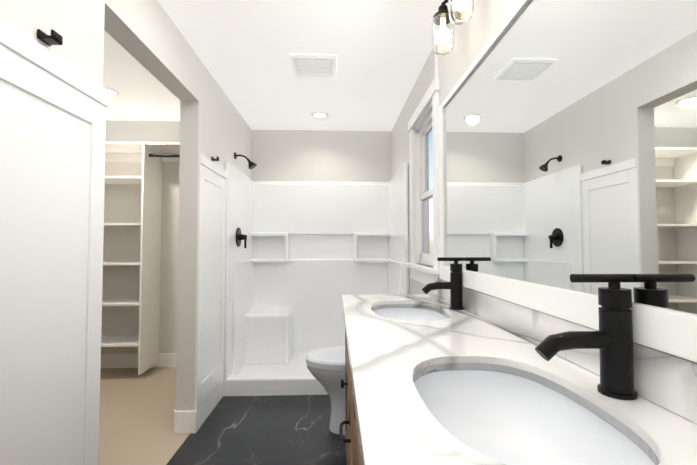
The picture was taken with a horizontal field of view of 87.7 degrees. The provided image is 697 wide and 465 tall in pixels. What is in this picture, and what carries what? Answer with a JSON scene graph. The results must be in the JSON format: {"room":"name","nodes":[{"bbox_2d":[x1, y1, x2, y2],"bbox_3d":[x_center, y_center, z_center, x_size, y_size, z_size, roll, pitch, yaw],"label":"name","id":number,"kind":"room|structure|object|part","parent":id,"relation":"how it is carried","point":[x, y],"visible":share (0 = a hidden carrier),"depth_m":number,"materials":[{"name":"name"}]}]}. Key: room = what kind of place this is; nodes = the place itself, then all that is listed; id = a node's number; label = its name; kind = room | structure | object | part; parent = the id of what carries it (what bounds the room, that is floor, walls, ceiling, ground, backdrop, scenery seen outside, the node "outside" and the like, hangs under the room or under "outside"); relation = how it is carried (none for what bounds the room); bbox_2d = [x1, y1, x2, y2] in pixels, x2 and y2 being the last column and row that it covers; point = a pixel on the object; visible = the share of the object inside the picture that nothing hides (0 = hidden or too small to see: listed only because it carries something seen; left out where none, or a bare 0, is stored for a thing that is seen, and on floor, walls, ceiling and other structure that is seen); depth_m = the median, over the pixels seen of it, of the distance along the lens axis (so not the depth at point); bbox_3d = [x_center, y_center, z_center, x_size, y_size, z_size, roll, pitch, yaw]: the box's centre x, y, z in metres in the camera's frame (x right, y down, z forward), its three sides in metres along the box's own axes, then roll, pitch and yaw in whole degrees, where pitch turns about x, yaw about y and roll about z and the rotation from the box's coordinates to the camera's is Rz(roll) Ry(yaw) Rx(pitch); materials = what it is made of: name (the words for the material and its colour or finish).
{"room":"bathroom","nodes":[
{"label":"bathroom","id":0,"kind":"room"},
{"bbox_2d":[0,0,251,410],"bbox_3d":[-1.022,0.038,1.643,0.120,2.440,4.680,0,-2,-2],"label":"wall","id":1,"kind":"structure","parent":0,"point":[148,36],"depth_m":2.23,"materials":[{"name":"white paint"}]},
{"bbox_2d":[37,29,62,45],"bbox_3d":[-0.918,-0.601,1.118,0.045,0.030,0.048,0,-2,-2],"label":"hook","id":2,"kind":"object","parent":1,"relation":"attached to","point":[54,38],"visible":1,"depth_m":1.11,"materials":[{"name":"black metal"}]},
{"bbox_2d":[0,17,108,464],"bbox_3d":[-0.928,0.269,1.049,0.024,1.660,0.667,0,-2,-2],"label":"door","id":3,"kind":"structure","parent":1,"relation":"attached to","point":[53,106],"depth_m":1.13,"materials":[{"name":"white wood"}]},
{"bbox_2d":[173,409,191,432],"bbox_3d":[-1.135,1.232,2.929,0.017,0.140,1.244,0,-2,-2],"label":"baseboard","id":4,"kind":"structure","parent":1,"relation":"attached to","point":[180,418],"depth_m":2.31,"materials":[{"name":"white"}]},
{"bbox_2d":[191,380,222,433],"bbox_3d":[-0.991,1.221,2.598,0.014,0.140,0.572,0,-2,-2],"label":"baseboard","id":5,"kind":"structure","parent":1,"relation":"attached to","point":[198,417],"depth_m":2.50,"materials":[{"name":"white"}]},
{"bbox_2d":[195,154,226,409],"bbox_3d":[-0.986,0.322,2.635,0.024,1.660,0.563,0,-2,-2],"label":"door","id":6,"kind":"structure","parent":1,"relation":"attached to","point":[210,301],"depth_m":2.58,"materials":[{"name":"white wood"}]},
{"bbox_2d":[234,152,256,168],"bbox_3d":[-0.921,-0.642,3.252,0.195,0.152,0.080,0,-2,-2],"label":"shower head","id":7,"kind":"object","parent":1,"relation":"attached to","point":[251,165],"visible":0.94,"depth_m":3.24},
{"bbox_2d":[101,120,179,353],"bbox_3d":[-2.016,0.105,3.647,1.720,2.440,0.120,0,-2,-2],"label":"wall","id":8,"kind":"structure","parent":0,"point":[122,203],"depth_m":3.56,"materials":[{"name":"white paint"}]},
{"bbox_2d":[101,353,176,367],"bbox_3d":[-1.999,1.250,3.542,1.690,0.136,0.014,0,-2,-2],"label":"baseboard","id":9,"kind":"structure","parent":8,"relation":"attached to","point":[165,359],"depth_m":3.53,"materials":[{"name":"white wood"}]},
{"bbox_2d":[101,142,179,374],"bbox_3d":[-1.827,0.226,3.413,1.356,2.075,0.348,0,-2,-2],"label":"closet shelving","id":10,"kind":"object","parent":8,"relation":"attached to","point":[152,157],"visible":0.46,"depth_m":3.22,"materials":[{"name":"white wood"}]},
{"bbox_3d":[-1.832,-0.240,1.981,1.472,1.068,2.752,0,-2,-2],"label":"rail","id":11,"kind":"part","parent":10,"relation":"part of","materials":[{"name":"black"}]},
{"bbox_2d":[98,367,189,464],"bbox_3d":[-1.968,1.321,2.046,1.940,0.104,3.240,0,-2,-2],"label":"floor","id":12,"kind":"structure","parent":0,"point":[136,414],"depth_m":2.52,"materials":[{"name":"beige carpet"}]},
{"bbox_2d":[167,395,346,464],"bbox_3d":[-0.207,1.309,1.631,1.750,0.100,4.680,0,-2,-2],"label":"floor","id":13,"kind":"structure","parent":0,"point":[269,430],"depth_m":2.29,"materials":[{"name":"tile"}]},
{"bbox_2d":[223,162,408,395],"bbox_3d":[-0.271,0.378,3.408,1.504,1.880,0.941,0,-2,-2],"label":"shower","id":14,"kind":"object","parent":13,"relation":"on","point":[305,260],"visible":0.75,"depth_m":3.79,"materials":[{"name":"white plastic"}]},
{"bbox_2d":[236,228,246,247],"bbox_3d":[-0.943,0.049,3.228,0.075,0.185,0.170,0,-2,-2],"label":"shower valve","id":15,"kind":"object","parent":14,"relation":"attached to","point":[239,236],"visible":1,"depth_m":3.21,"materials":[{"name":"black metal"}]},
{"bbox_2d":[306,346,344,434],"bbox_3d":[0.114,0.869,2.403,0.796,0.830,0.460,0,-2,-2],"label":"toilet","id":16,"kind":"object","parent":13,"relation":"on","point":[326,367],"visible":0.29,"depth_m":2.30,"materials":[{"name":"white ceramic"}]},
{"bbox_2d":[339,297,358,464],"bbox_3d":[0.268,0.806,1.175,0.592,0.875,1.860,0,-2,-2],"label":"bathroom vanity","id":17,"kind":"object","parent":13,"relation":"on","point":[351,439],"depth_m":1.46,"materials":[{"name":"brown wood"}]},
{"bbox_2d":[343,293,696,464],"bbox_3d":[0.280,0.351,1.190,0.568,0.035,1.900,0,-2,-2],"label":"countertop","id":18,"kind":"structure","parent":17,"relation":"on","point":[396,422],"depth_m":0.81,"materials":[{"name":"white stone"}]},
{"bbox_2d":[375,305,446,320],"bbox_3d":[0.274,0.454,1.645,0.364,0.164,0.524,0,-2,-2],"label":"sink","id":19,"kind":"object","parent":18,"relation":"in","point":[388,312],"depth_m":1.89,"materials":[{"name":"white ceramic"}]},
{"bbox_2d":[422,257,463,309],"bbox_3d":[0.431,0.231,1.658,0.196,0.234,0.064,0,-2,-2],"label":"faucet","id":20,"kind":"object","parent":18,"relation":"on","point":[454,285],"visible":1,"depth_m":1.64,"materials":[{"name":"black metal"}]},
{"bbox_2d":[411,365,678,464],"bbox_3d":[0.309,0.422,0.702,0.364,0.164,0.524,0,-2,-2],"label":"sink","id":21,"kind":"object","parent":18,"relation":"in","point":[499,414],"depth_m":0.85,"materials":[{"name":"white ceramic"}]},
{"bbox_2d":[535,274,637,399],"bbox_3d":[0.466,0.200,0.716,0.196,0.234,0.064,0,-2,-2],"label":"faucet","id":22,"kind":"object","parent":18,"relation":"on","point":[611,339],"visible":1,"depth_m":0.70,"materials":[{"name":"black metal"}]},
{"bbox_2d":[103,0,447,130],"bbox_3d":[-1.126,-1.231,1.682,3.590,0.100,4.680,0,-2,-2],"label":"ceiling","id":23,"kind":"structure","parent":0,"point":[379,49],"depth_m":2.44,"materials":[{"name":"white paint"}]},
{"bbox_2d":[104,87,119,95],"bbox_3d":[-1.948,-1.136,2.930,0.170,0.006,0.170,0,-2,-2],"label":"recessed light","id":24,"kind":"object","parent":23,"relation":"in","point":[112,92],"visible":0.44,"depth_m":2.94,"materials":[{"name":"white"}]},
{"bbox_2d":[290,54,335,76],"bbox_3d":[-0.236,-1.142,2.503,0.300,0.022,0.300,0,-2,-2],"label":"ceiling vent","id":25,"kind":"object","parent":23,"relation":"in","point":[312,65],"visible":0.98,"depth_m":2.46,"materials":[{"name":"white"}]},
{"bbox_2d":[311,112,328,118],"bbox_3d":[-0.272,-1.118,3.462,0.170,0.006,0.170,0,-2,-2],"label":"recessed light","id":26,"kind":"object","parent":23,"relation":"in","point":[320,115],"visible":1,"depth_m":3.46,"materials":[{"name":"white"}]},
{"bbox_2d":[251,130,390,181],"bbox_3d":[-0.291,0.116,3.950,1.510,2.440,0.120,0,-2,-2],"label":"wall","id":27,"kind":"structure","parent":0,"point":[320,155],"depth_m":3.92,"materials":[{"name":"white paint"}]},
{"bbox_2d":[391,0,519,293],"bbox_3d":[0.607,0.040,1.703,0.120,2.440,4.680,0,-2,-2],"label":"wall","id":28,"kind":"structure","parent":0,"point":[475,34],"depth_m":1.94,"materials":[{"name":"white paint"}]},
{"bbox_2d":[405,54,439,284],"bbox_3d":[0.539,-0.351,2.505,0.148,1.395,0.820,0,-2,-2],"label":"window","id":29,"kind":"structure","parent":28,"relation":"in","point":[424,274],"depth_m":2.62,"materials":[{"name":"white wood"}]},
{"bbox_3d":[0.583,-0.293,2.505,0.032,0.906,0.466,0,-2,-2],"label":"window glass","id":30,"kind":"part","parent":29,"relation":"part of","materials":[{"name":"white"}]},
{"bbox_2d":[432,0,473,54],"bbox_3d":[0.492,-1.014,1.139,0.153,0.309,1.330,0,-2,-2],"label":"sconce","id":31,"kind":"object","parent":28,"relation":"attached to","point":[446,18],"visible":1,"depth_m":1.65,"materials":[{"name":"black"}]},
{"bbox_2d":[435,277,696,424],"bbox_3d":[0.554,0.283,1.203,0.020,0.099,1.900,0,-2,-2],"label":"backsplash","id":32,"kind":"structure","parent":28,"relation":"attached to","point":[668,380],"depth_m":0.82,"materials":[{"name":"white stone"}]},
{"bbox_2d":[438,0,696,362],"bbox_3d":[0.552,-0.251,1.175,0.029,0.962,1.710,0,-2,-2],"label":"mirror","id":33,"kind":"object","parent":28,"relation":"attached to","point":[567,138],"visible":1,"depth_m":0.87,"materials":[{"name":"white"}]}
]}

